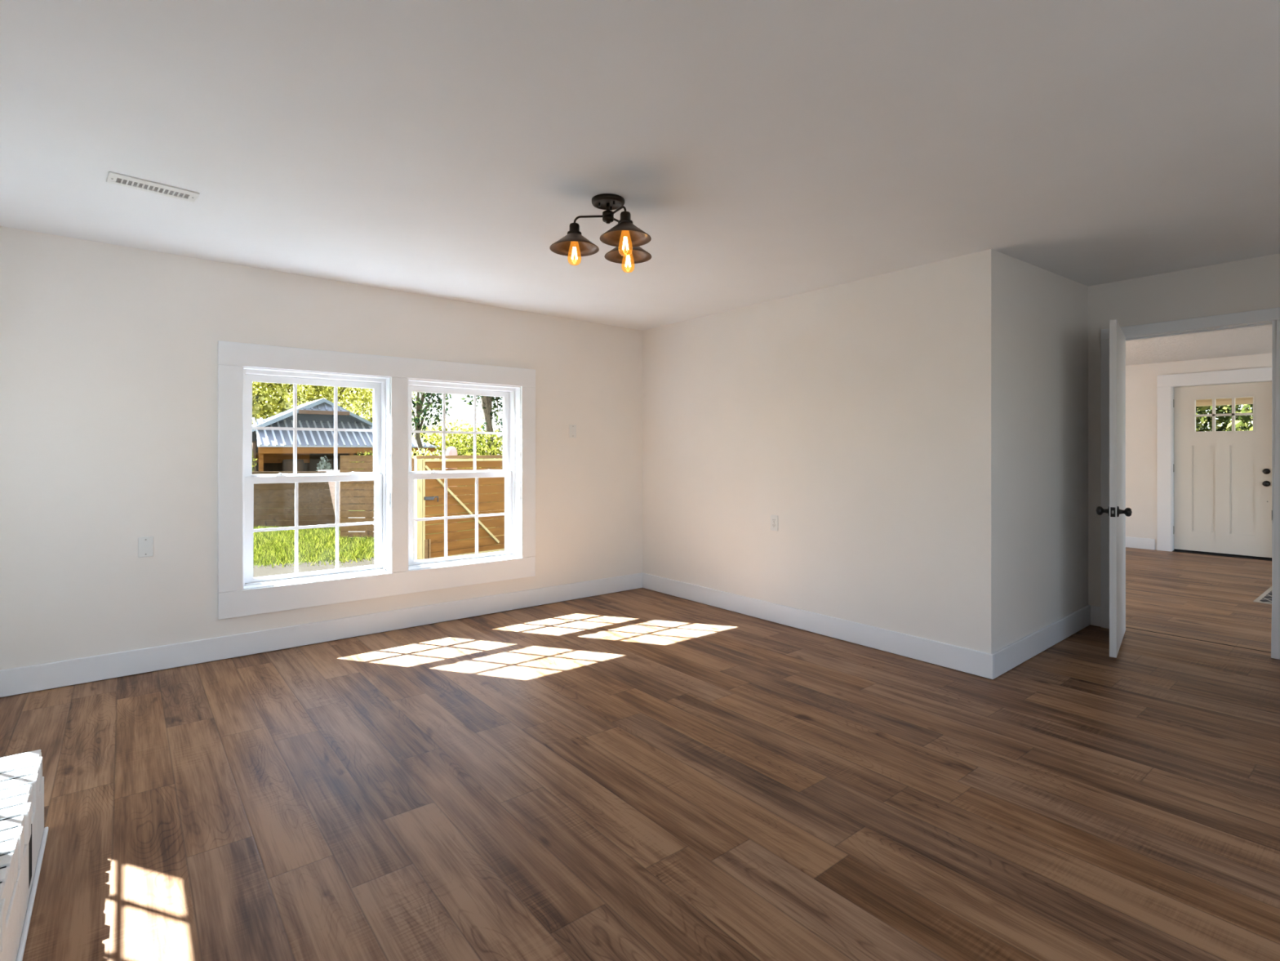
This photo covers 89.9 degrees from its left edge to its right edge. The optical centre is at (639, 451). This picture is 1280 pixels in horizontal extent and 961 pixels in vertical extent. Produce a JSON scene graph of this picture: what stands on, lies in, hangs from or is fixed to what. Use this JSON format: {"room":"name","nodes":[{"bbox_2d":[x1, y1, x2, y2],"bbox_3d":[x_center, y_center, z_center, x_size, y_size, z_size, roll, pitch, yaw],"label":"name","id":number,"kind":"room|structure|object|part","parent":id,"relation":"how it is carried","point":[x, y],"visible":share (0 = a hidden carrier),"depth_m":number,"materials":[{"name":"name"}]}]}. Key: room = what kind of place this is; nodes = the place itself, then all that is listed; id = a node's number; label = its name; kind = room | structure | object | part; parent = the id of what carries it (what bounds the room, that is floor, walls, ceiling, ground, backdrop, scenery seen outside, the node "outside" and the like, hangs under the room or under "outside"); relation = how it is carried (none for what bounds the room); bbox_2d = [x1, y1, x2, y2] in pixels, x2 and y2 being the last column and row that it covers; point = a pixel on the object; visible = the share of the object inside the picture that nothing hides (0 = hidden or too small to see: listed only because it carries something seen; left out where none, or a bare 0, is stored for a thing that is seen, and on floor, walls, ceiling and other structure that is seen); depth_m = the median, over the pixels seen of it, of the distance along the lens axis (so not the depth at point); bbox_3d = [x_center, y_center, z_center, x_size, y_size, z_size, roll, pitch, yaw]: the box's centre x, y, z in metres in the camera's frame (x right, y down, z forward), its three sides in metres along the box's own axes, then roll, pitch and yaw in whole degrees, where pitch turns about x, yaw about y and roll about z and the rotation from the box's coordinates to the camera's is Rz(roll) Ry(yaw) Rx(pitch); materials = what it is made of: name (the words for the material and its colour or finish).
{"room":"empty bedroom","nodes":[
{"label":"empty bedroom","id":0,"kind":"room"},
{"bbox_2d":[0,226,642,670],"bbox_3d":[-1.827,0.028,4.669,4.900,2.700,0.190,0,0,-39],"label":"wall","id":1,"kind":"structure","parent":0,"point":[108,353],"depth_m":3.79,"materials":[{"name":"beige paint"}]},
{"bbox_2d":[137,536,153,557],"bbox_3d":[-2.860,0.550,3.712,0.070,0.115,0.008,0,0,-39],"label":"blank wall plate","id":2,"kind":"object","parent":1,"relation":"attached to","point":[145,544],"visible":1,"depth_m":3.71,"materials":[{"name":"white plastic"}]},
{"bbox_2d":[0,572,643,697],"bbox_3d":[-1.755,1.205,4.595,4.580,0.140,0.016,0,0,-39],"label":"baseboard","id":3,"kind":"structure","parent":1,"relation":"attached to","point":[29,678],"depth_m":4.12,"materials":[{"name":"white paint"}]},
{"bbox_2d":[217,340,535,619],"bbox_3d":[-1.790,0.173,4.696,2.202,1.706,0.226,0,0,-39],"label":"window","id":4,"kind":"structure","parent":1,"relation":"in","point":[380,475],"depth_m":4.44,"materials":[{"name":"white paint"}]},
{"bbox_3d":[-2.239,-0.155,4.431,0.856,0.705,0.030,0,0,-39],"label":"sash","id":5,"kind":"part","parent":4,"relation":"part of","materials":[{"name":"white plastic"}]},
{"bbox_3d":[-2.215,0.503,4.401,0.860,0.690,0.034,0,0,-39],"label":"sash","id":6,"kind":"part","parent":4,"relation":"part of","materials":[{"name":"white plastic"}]},
{"bbox_2d":[408,378,520,570],"bbox_3d":[-1.395,0.166,5.027,0.918,1.397,0.205,0,0,-39],"label":"window","id":7,"kind":"structure","parent":1,"relation":"in","point":[511,471],"depth_m":5.13,"materials":[{"name":"white paint"}]},
{"bbox_3d":[-1.430,-0.153,5.083,0.856,0.701,0.030,0,0,-39],"label":"sash","id":8,"kind":"part","parent":7,"relation":"part of","materials":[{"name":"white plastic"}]},
{"bbox_3d":[-1.405,0.503,5.052,0.860,0.690,0.034,0,0,-39],"label":"sash","id":9,"kind":"part","parent":7,"relation":"part of","materials":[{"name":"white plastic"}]},
{"bbox_2d":[568,424,576,437],"bbox_3d":[-0.580,-0.179,5.545,0.070,0.115,0.008,0,0,-39],"label":"blank wall plate","id":10,"kind":"object","parent":1,"relation":"attached to","point":[572,428],"visible":1,"depth_m":5.54,"materials":[{"name":"white plastic"}]},
{"bbox_2d":[0,546,1279,960],"bbox_3d":[2.671,1.320,4.238,11.370,0.156,6.480,0,0,-39],"label":"floor","id":11,"kind":"structure","parent":0,"point":[641,774],"depth_m":2.41,"materials":[{"name":"brown wood"}]},
{"bbox_2d":[0,749,48,960],"bbox_3d":[-1.516,1.138,1.107,0.578,0.284,2.248,0,0,-39],"label":"brick hearth","id":12,"kind":"object","parent":11,"relation":"on","point":[23,833],"visible":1,"depth_m":1.77,"materials":[{"name":"white brick"}]},
{"bbox_3d":[-1.327,1.270,1.323,0.011,0.016,2.148,0,0,-39],"label":"moulding","id":13,"kind":"part","parent":12,"relation":"part of","materials":[{"name":"white paint"}]},
{"bbox_2d":[1125,626,1271,653],"bbox_3d":[3.676,1.242,4.249,0.014,0.003,0.762,0,0,-39],"label":"threshold","id":14,"kind":"object","parent":11,"relation":"on","point":[1126,627],"visible":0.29,"depth_m":4.22,"materials":[{"name":"brown wood"}]},
{"bbox_2d":[1253,586,1271,604],"bbox_3d":[6.204,1.238,5.274,1.725,0.006,1.467,0,0,-39],"label":"rug","id":15,"kind":"object","parent":11,"relation":"on","point":[1266,597],"visible":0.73,"depth_m":5.42,"materials":[{"name":"beige fabric"}]},
{"bbox_2d":[0,0,1279,365],"bbox_3d":[2.671,-1.299,4.238,11.370,0.347,6.480,0,0,-39],"label":"ceiling","id":16,"kind":"structure","parent":0,"point":[764,150],"depth_m":2.38,"materials":[{"name":"white paint"}]},
{"bbox_2d":[106,171,199,202],"bbox_3d":[-2.148,-1.166,2.833,0.319,0.011,0.135,0,0,-44],"label":"ceiling vent","id":17,"kind":"object","parent":16,"relation":"in","point":[114,178],"visible":1,"depth_m":2.82,"materials":[{"name":"white plastic"}]},
{"bbox_2d":[549,193,651,270],"bbox_3d":[-0.118,-1.010,2.942,0.493,0.296,0.486,0,0,-39],"label":"ceiling light","id":18,"kind":"object","parent":16,"relation":"attached to","point":[627,237],"visible":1,"depth_m":2.93,"materials":[{"name":"brown metal"}]},
{"bbox_3d":[-0.302,-0.968,2.959,0.227,0.066,0.227,0,0,-39],"label":"lamp shade","id":19,"kind":"part","parent":18,"relation":"part of","materials":[{"name":"brown metal"}]},
{"bbox_2d":[567,222,582,235],"bbox_3d":[-0.302,-1.026,2.959,0.066,0.053,0.066,0,0,-39],"label":"socket","id":20,"kind":"object","parent":18,"relation":"attached to","point":[574,227],"depth_m":2.94,"materials":[{"name":"brown metal"}]},
{"bbox_3d":[-0.238,-1.067,2.956,0.139,0.045,0.009,0,0,3],"label":"arm","id":21,"kind":"part","parent":18,"relation":"part of","materials":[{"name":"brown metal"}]},
{"bbox_3d":[-0.147,-1.125,2.951,0.017,0.036,0.017,0,0,-39],"label":"stem","id":22,"kind":"part","parent":18,"relation":"part of","materials":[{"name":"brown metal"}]},
{"bbox_3d":[-0.098,-1.067,2.874,0.009,0.045,0.139,0,0,-32],"label":"arm","id":23,"kind":"part","parent":18,"relation":"part of","materials":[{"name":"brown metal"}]},
{"bbox_2d":[617,211,632,223],"bbox_3d":[-0.064,-1.026,2.819,0.066,0.053,0.066,0,0,-39],"label":"socket","id":24,"kind":"object","parent":18,"relation":"attached to","point":[625,216],"depth_m":2.80,"materials":[{"name":"brown metal"}]},
{"bbox_3d":[-0.064,-0.968,2.819,0.227,0.066,0.227,0,0,-39],"label":"lamp shade","id":25,"kind":"part","parent":18,"relation":"part of","materials":[{"name":"brown metal"}]},
{"bbox_3d":[-0.057,-0.968,3.079,0.227,0.066,0.227,0,0,-39],"label":"lamp shade","id":26,"kind":"part","parent":18,"relation":"part of","materials":[{"name":"brown metal"}]},
{"bbox_2d":[642,255,964,647],"bbox_3d":[0.953,0.028,5.002,0.150,2.700,3.155,0,0,-39],"label":"wall","id":27,"kind":"structure","parent":0,"point":[836,412],"depth_m":4.50,"materials":[{"name":"beige paint"}]},
{"bbox_2d":[770,515,777,530],"bbox_3d":[1.006,0.533,4.809,0.008,0.115,0.070,0,0,-39],"label":"wall outlet","id":28,"kind":"object","parent":27,"relation":"attached to","point":[774,518],"visible":1,"depth_m":4.80,"materials":[{"name":"white plastic"}]},
{"bbox_2d":[642,573,994,679],"bbox_3d":[1.004,1.205,4.805,0.016,0.140,3.115,0,0,-39],"label":"baseboard","id":29,"kind":"structure","parent":27,"relation":"attached to","point":[979,663],"depth_m":4.35,"materials":[{"name":"white paint"}]},
{"bbox_2d":[964,248,1088,653],"bbox_3d":[2.592,0.028,4.200,1.700,2.700,0.150,0,0,-39],"label":"wall","id":30,"kind":"structure","parent":0,"point":[1026,324],"depth_m":3.87,"materials":[{"name":"beige paint"}]},
{"bbox_2d":[991,604,1090,678],"bbox_3d":[2.605,1.187,4.104,1.600,0.176,0.016,0,0,-39],"label":"baseboard","id":31,"kind":"structure","parent":30,"relation":"attached to","point":[1013,655],"depth_m":4.01,"materials":[{"name":"white paint"}]},
{"bbox_2d":[1088,253,1279,606],"bbox_3d":[4.096,0.028,3.623,0.120,2.700,2.635,0,0,-39],"label":"wall","id":32,"kind":"structure","parent":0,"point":[1251,284],"depth_m":4.35,"materials":[{"name":"beige paint"}]},
{"bbox_2d":[1090,604,1101,626],"bbox_3d":[3.248,1.169,4.569,0.016,0.140,0.065,0,0,-39],"label":"baseboard","id":33,"kind":"structure","parent":32,"relation":"attached to","point":[1095,611],"depth_m":4.56,"materials":[{"name":"white paint"}]},
{"bbox_2d":[1101,306,1279,659],"bbox_3d":[3.625,0.188,4.208,0.158,2.107,0.974,0,0,-39],"label":"door frame","id":34,"kind":"structure","parent":32,"relation":"attached to","point":[1266,317],"depth_m":4.07,"materials":[{"name":"white paint"}]},
{"bbox_2d":[1096,319,1132,657],"bbox_3d":[3.094,0.220,4.150,0.176,2.028,0.797,0,0,40],"label":"door","id":35,"kind":"structure","parent":34,"relation":"attached to","point":[1117,511],"depth_m":3.86,"materials":[{"name":"white wood"}]},
{"bbox_3d":[2.840,0.362,3.933,0.070,0.066,0.066,0,0,40],"label":"knob","id":36,"kind":"part","parent":35,"relation":"part of","materials":[{"name":"black metal"}]},
{"bbox_3d":[2.840,0.362,3.851,0.024,0.058,0.002,0,0,40],"label":"latch plate","id":37,"kind":"part","parent":35,"relation":"part of","materials":[{"name":"metal"}]},
{"bbox_3d":[2.921,0.362,3.865,0.070,0.066,0.066,0,0,40],"label":"knob","id":38,"kind":"part","parent":35,"relation":"part of","materials":[{"name":"black metal"}]},
{"bbox_2d":[1125,352,1271,550],"bbox_3d":[6.992,0.028,7.713,0.200,2.700,6.480,0,0,-39],"label":"wall","id":39,"kind":"structure","parent":0,"point":[1140,379],"depth_m":8.20,"materials":[{"name":"beige paint"}]},
{"bbox_2d":[1125,536,1155,550],"bbox_3d":[6.038,1.174,8.726,0.016,0.140,1.545,0,0,-39],"label":"baseboard","id":40,"kind":"structure","parent":39,"relation":"attached to","point":[1131,542],"depth_m":8.23,"materials":[{"name":"white paint"}]},
{"bbox_2d":[1156,366,1271,551],"bbox_3d":[6.984,0.140,7.697,0.211,2.211,1.195,0,0,-39],"label":"door frame","id":41,"kind":"structure","parent":39,"relation":"attached to","point":[1166,384],"depth_m":8.01,"materials":[{"name":"white paint"}]},
{"bbox_2d":[1172,381,1271,560],"bbox_3d":[6.993,0.222,7.711,0.200,2.060,0.912,0,0,-39],"label":"door","id":42,"kind":"structure","parent":39,"relation":"in","point":[1223,479],"depth_m":7.68,"materials":[{"name":"white wood"}]},
{"bbox_3d":[6.889,0.448,7.837,0.036,1.067,0.222,0,0,-39],"label":"panel","id":43,"kind":"part","parent":42,"relation":"part of","materials":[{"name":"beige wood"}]},
{"bbox_3d":[7.000,-0.444,7.691,0.055,0.424,0.551,0,0,-39],"label":"pane frame","id":44,"kind":"part","parent":42,"relation":"part of","materials":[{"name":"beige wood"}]},
{"bbox_3d":[7.108,0.448,7.564,0.036,1.067,0.226,0,0,-39],"label":"panel","id":45,"kind":"part","parent":42,"relation":"part of","materials":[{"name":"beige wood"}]},
{"bbox_3d":[7.194,0.366,7.368,0.068,0.066,0.066,0,0,-39],"label":"knob","id":46,"kind":"part","parent":42,"relation":"part of","materials":[{"name":"black metal"}]},
{"label":"outside","id":47,"kind":"structure","parent":0,"visible":0},
{"bbox_2d":[253,467,504,565],"bbox_3d":[-15.861,1.978,49.725,150.000,0.300,92.000,0,0,-39],"label":"ground","id":48,"kind":"structure","parent":47,"point":[457,468],"depth_m":13.54,"materials":[{"name":"plant"}]},
{"bbox_2d":[252,451,257,471],"bbox_3d":[-12.937,0.743,20.768,0.842,2.214,0.868,0,0,15],"label":"leafy shrub","id":49,"kind":"object","parent":48,"relation":"on","point":[254,460],"visible":0.02,"depth_m":20.88,"materials":[{"name":"green plant"}]},
{"bbox_2d":[252,382,306,423],"bbox_3d":[-17.965,-2.172,28.882,5.471,8.071,4.519,0,0,-39],"label":"leafy tree","id":50,"kind":"object","parent":48,"relation":"on","point":[274,405],"visible":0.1,"depth_m":28.74,"materials":[{"name":"green plant"}]},
{"bbox_2d":[281,459,304,471],"bbox_3d":[-13.055,1.053,24.135,0.755,1.550,0.755,0,0,-39],"label":"barrel","id":51,"kind":"object","parent":48,"relation":"on","point":[287,464],"visible":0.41,"depth_m":23.82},
{"bbox_2d":[252,471,335,528],"bbox_3d":[-8.378,1.157,15.355,2.290,1.382,0.114,0,0,0],"label":"fence","id":52,"kind":"object","parent":48,"relation":"on","point":[273,503],"visible":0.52,"depth_m":15.30,"materials":[{"name":"brown wood"}]},
{"bbox_2d":[253,382,342,422],"bbox_3d":[-20.099,-2.671,36.129,6.180,9.080,4.910,0,0,-39],"label":"leafy tree","id":53,"kind":"object","parent":48,"relation":"on","point":[313,392],"visible":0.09,"depth_m":36.27,"materials":[{"name":"green plant"}]},
{"bbox_2d":[253,557,374,577],"bbox_3d":[-4.182,1.832,8.236,6.200,0.020,6.700,0,0,-39],"label":"sandy path","id":54,"kind":"structure","parent":48,"relation":"on","point":[261,571],"depth_m":10.15,"materials":[{"name":"beige sand"}]},
{"bbox_2d":[411,457,413,471],"bbox_3d":[-4.165,0.973,11.683,0.114,1.750,3.169,0,0,-19],"label":"fence","id":55,"kind":"object","parent":54,"relation":"on","point":[412,459],"visible":0.08,"depth_m":10.30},
{"bbox_2d":[253,524,374,568],"bbox_3d":[-7.500,1.763,13.140,4.178,0.130,8.137,0,0,-39],"label":"grass","id":56,"kind":"structure","parent":48,"relation":"on","point":[286,542],"depth_m":11.91,"materials":[{"name":"green plant"}]},
{"bbox_2d":[315,455,333,471],"bbox_3d":[-11.604,0.994,23.625,0.648,1.710,0.584,0,0,-39],"label":"shrub","id":57,"kind":"object","parent":48,"relation":"on","point":[327,465],"visible":0.38,"depth_m":23.57,"materials":[{"name":"green plant"}]},
{"bbox_2d":[317,470,340,523],"bbox_3d":[-7.606,1.145,15.805,0.615,1.405,0.115,0,0,0],"label":"fence","id":58,"kind":"object","parent":48,"relation":"on","point":[331,484],"visible":0.09,"depth_m":15.75,"materials":[{"name":"beige wood"}]},
{"bbox_2d":[290,385,373,422],"bbox_3d":[-20.880,-3.543,42.962,6.688,10.797,4.985,0,0,-17],"label":"leafy tree","id":59,"kind":"object","parent":48,"relation":"on","point":[355,403],"visible":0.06,"depth_m":43.34,"materials":[{"name":"green plant"}]},
{"bbox_2d":[252,398,436,497],"bbox_3d":[-13.098,-0.112,25.905,7.950,3.880,5.386,0,0,-39],"label":"garden shed","id":60,"kind":"object","parent":48,"relation":"on","point":[270,448],"visible":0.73,"depth_m":24.36,"materials":[{"name":"grey metal"}]},
{"bbox_3d":[-13.363,0.828,22.604,0.140,2.000,0.140,0,0,-39],"label":"shed post","id":61,"kind":"part","parent":60,"relation":"part of","materials":[{"name":"brown wood"}]},
{"bbox_3d":[-11.025,0.828,24.484,0.140,2.000,0.140,0,0,-39],"label":"shed post","id":62,"kind":"part","parent":60,"relation":"part of","materials":[{"name":"brown wood"}]},
{"bbox_2d":[339,455,373,537],"bbox_3d":[-5.682,0.960,13.555,1.276,1.775,0.114,0,0,0],"label":"fence panel","id":63,"kind":"object","parent":48,"relation":"on","point":[366,489],"visible":0.52,"depth_m":13.50,"materials":[{"name":"brown wood"}]},
{"bbox_3d":[-6.255,0.965,13.567,0.130,1.765,0.090,0,0,0],"label":"fence post","id":64,"kind":"part","parent":63,"relation":"part of","materials":[{"name":"brown wood"}]},
{"bbox_3d":[-5.735,0.965,13.567,0.130,1.765,0.090,0,0,0],"label":"fence post","id":65,"kind":"part","parent":63,"relation":"part of","materials":[{"name":"brown wood"}]},
{"bbox_2d":[348,449,373,497],"bbox_3d":[-9.618,0.875,22.893,1.735,1.960,1.050,0,0,-39],"label":"leafy shrub","id":66,"kind":"object","parent":48,"relation":"on","point":[358,454],"visible":0.06,"depth_m":22.65,"materials":[{"name":"green plant"}]},
{"bbox_2d":[332,386,415,422],"bbox_3d":[-21.513,-3.609,50.394,8.237,10.911,5.083,0,0,-39],"label":"leafy tree","id":67,"kind":"object","parent":48,"relation":"on","point":[368,392],"visible":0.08,"depth_m":48.90,"materials":[{"name":"green plant"}]},
{"bbox_2d":[413,458,422,559],"bbox_3d":[-3.437,0.978,9.946,0.090,1.740,0.090,0,0,44],"label":"gate post","id":68,"kind":"object","parent":48,"relation":"on","point":[418,463],"visible":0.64,"depth_m":9.92,"materials":[{"name":"beige wood"}]},
{"bbox_2d":[413,455,504,559],"bbox_3d":[-2.476,0.893,10.998,0.165,1.670,2.898,0,0,44],"label":"wooden gate","id":69,"kind":"object","parent":68,"relation":"attached to","point":[431,494],"visible":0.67,"depth_m":10.50,"materials":[{"name":"orange wood"}]},
{"bbox_3d":[-2.500,0.083,11.020,0.100,0.050,2.898,0,0,44],"label":"cap rail","id":70,"kind":"part","parent":69,"relation":"part of","materials":[{"name":"beige wood"}]},
{"bbox_3d":[-2.401,0.133,11.008,0.030,0.040,2.778,0,0,44],"label":"rail","id":71,"kind":"part","parent":69,"relation":"part of","materials":[{"name":"beige wood"}]},
{"bbox_3d":[-2.401,1.683,11.008,0.030,0.030,2.778,0,0,44],"label":"rail","id":72,"kind":"part","parent":69,"relation":"part of","materials":[{"name":"brown wood"}]},
{"bbox_2d":[411,448,437,459],"bbox_3d":[-7.529,0.850,22.029,1.798,2.010,1.022,0,0,-39],"label":"leafy shrub","id":73,"kind":"object","parent":48,"relation":"on","point":[424,450],"visible":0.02,"depth_m":22.02,"materials":[{"name":"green plant"}]},
{"bbox_2d":[412,391,452,455],"bbox_3d":[-8.585,-1.373,25.044,2.973,6.440,2.232,0,0,-39],"label":"slender tree","id":74,"kind":"object","parent":48,"relation":"on","point":[419,403],"visible":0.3,"depth_m":24.96,"materials":[{"name":"green plant"}]},
{"bbox_2d":[445,446,457,541],"bbox_3d":[-3.876,0.859,13.200,0.223,1.937,0.223,0,0,-39],"label":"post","id":75,"kind":"object","parent":48,"relation":"on","point":[451,451],"visible":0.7,"depth_m":13.11,"materials":[{"name":"white plastic"}]},
{"bbox_2d":[412,417,502,458],"bbox_3d":[-10.878,-0.079,37.989,5.874,3.881,2.500,0,0,-39],"label":"hedge","id":76,"kind":"object","parent":48,"relation":"on","point":[448,436],"visible":0.3,"depth_m":37.40,"materials":[{"name":"green plant"}]},
{"bbox_2d":[440,427,502,503],"bbox_3d":[-5.328,0.541,20.494,2.421,2.630,1.263,0,0,-39],"label":"bush","id":77,"kind":"object","parent":48,"relation":"on","point":[459,446],"visible":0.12,"depth_m":20.30,"materials":[{"name":"green plant"}]},
{"bbox_2d":[460,395,502,519],"bbox_3d":[-4.193,-0.989,17.288,3.044,5.680,2.266,0,0,-17],"label":"tree","id":78,"kind":"object","parent":48,"relation":"on","point":[486,402],"visible":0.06,"depth_m":16.93,"materials":[{"name":"green plant"}]},
{"bbox_2d":[461,429,504,527],"bbox_3d":[-3.181,0.666,14.598,1.943,2.378,1.246,0,0,-39],"label":"bush","id":79,"kind":"object","parent":48,"relation":"on","point":[482,451],"visible":0.06,"depth_m":14.30,"materials":[{"name":"green plant"}]},
{"bbox_2d":[1195,404,1252,431],"bbox_3d":[13.835,-0.517,16.689,3.088,4.999,3.023,0,0,-17],"label":"tree","id":80,"kind":"object","parent":48,"relation":"on","point":[1225,408],"visible":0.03,"depth_m":15.74,"materials":[{"name":"green plant"}]},
{"bbox_2d":[1195,404,1253,431],"bbox_3d":[19.583,-1.533,20.570,5.527,6.880,6.930,0,0,-39],"label":"tree","id":81,"kind":"object","parent":48,"relation":"on","point":[1229,420],"visible":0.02,"depth_m":20.58,"materials":[{"name":"green plant"}]},
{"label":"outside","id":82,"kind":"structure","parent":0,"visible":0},
{"bbox_3d":[31.141,1.978,-8.720,150.000,0.300,58.000,0,0,-39],"label":"yard","id":83,"kind":"structure","parent":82,"visible":0},
{"bbox_2d":[1195,397,1253,406],"bbox_3d":[8.100,0.228,8.681,2.700,3.200,10.000,0,0,-39],"label":"porch","id":84,"kind":"object","parent":83,"relation":"on","point":[1238,401],"visible":0.1,"depth_m":9.48,"materials":[{"name":"beige paint"}]},
{"bbox_2d":[1226,404,1253,431],"bbox_3d":[12.419,-0.413,11.783,2.565,4.552,2.488,0,0,-39],"label":"tree","id":85,"kind":"object","parent":83,"relation":"on","point":[1237,423],"visible":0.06,"depth_m":12.34,"materials":[{"name":"green plant"}]}
]}

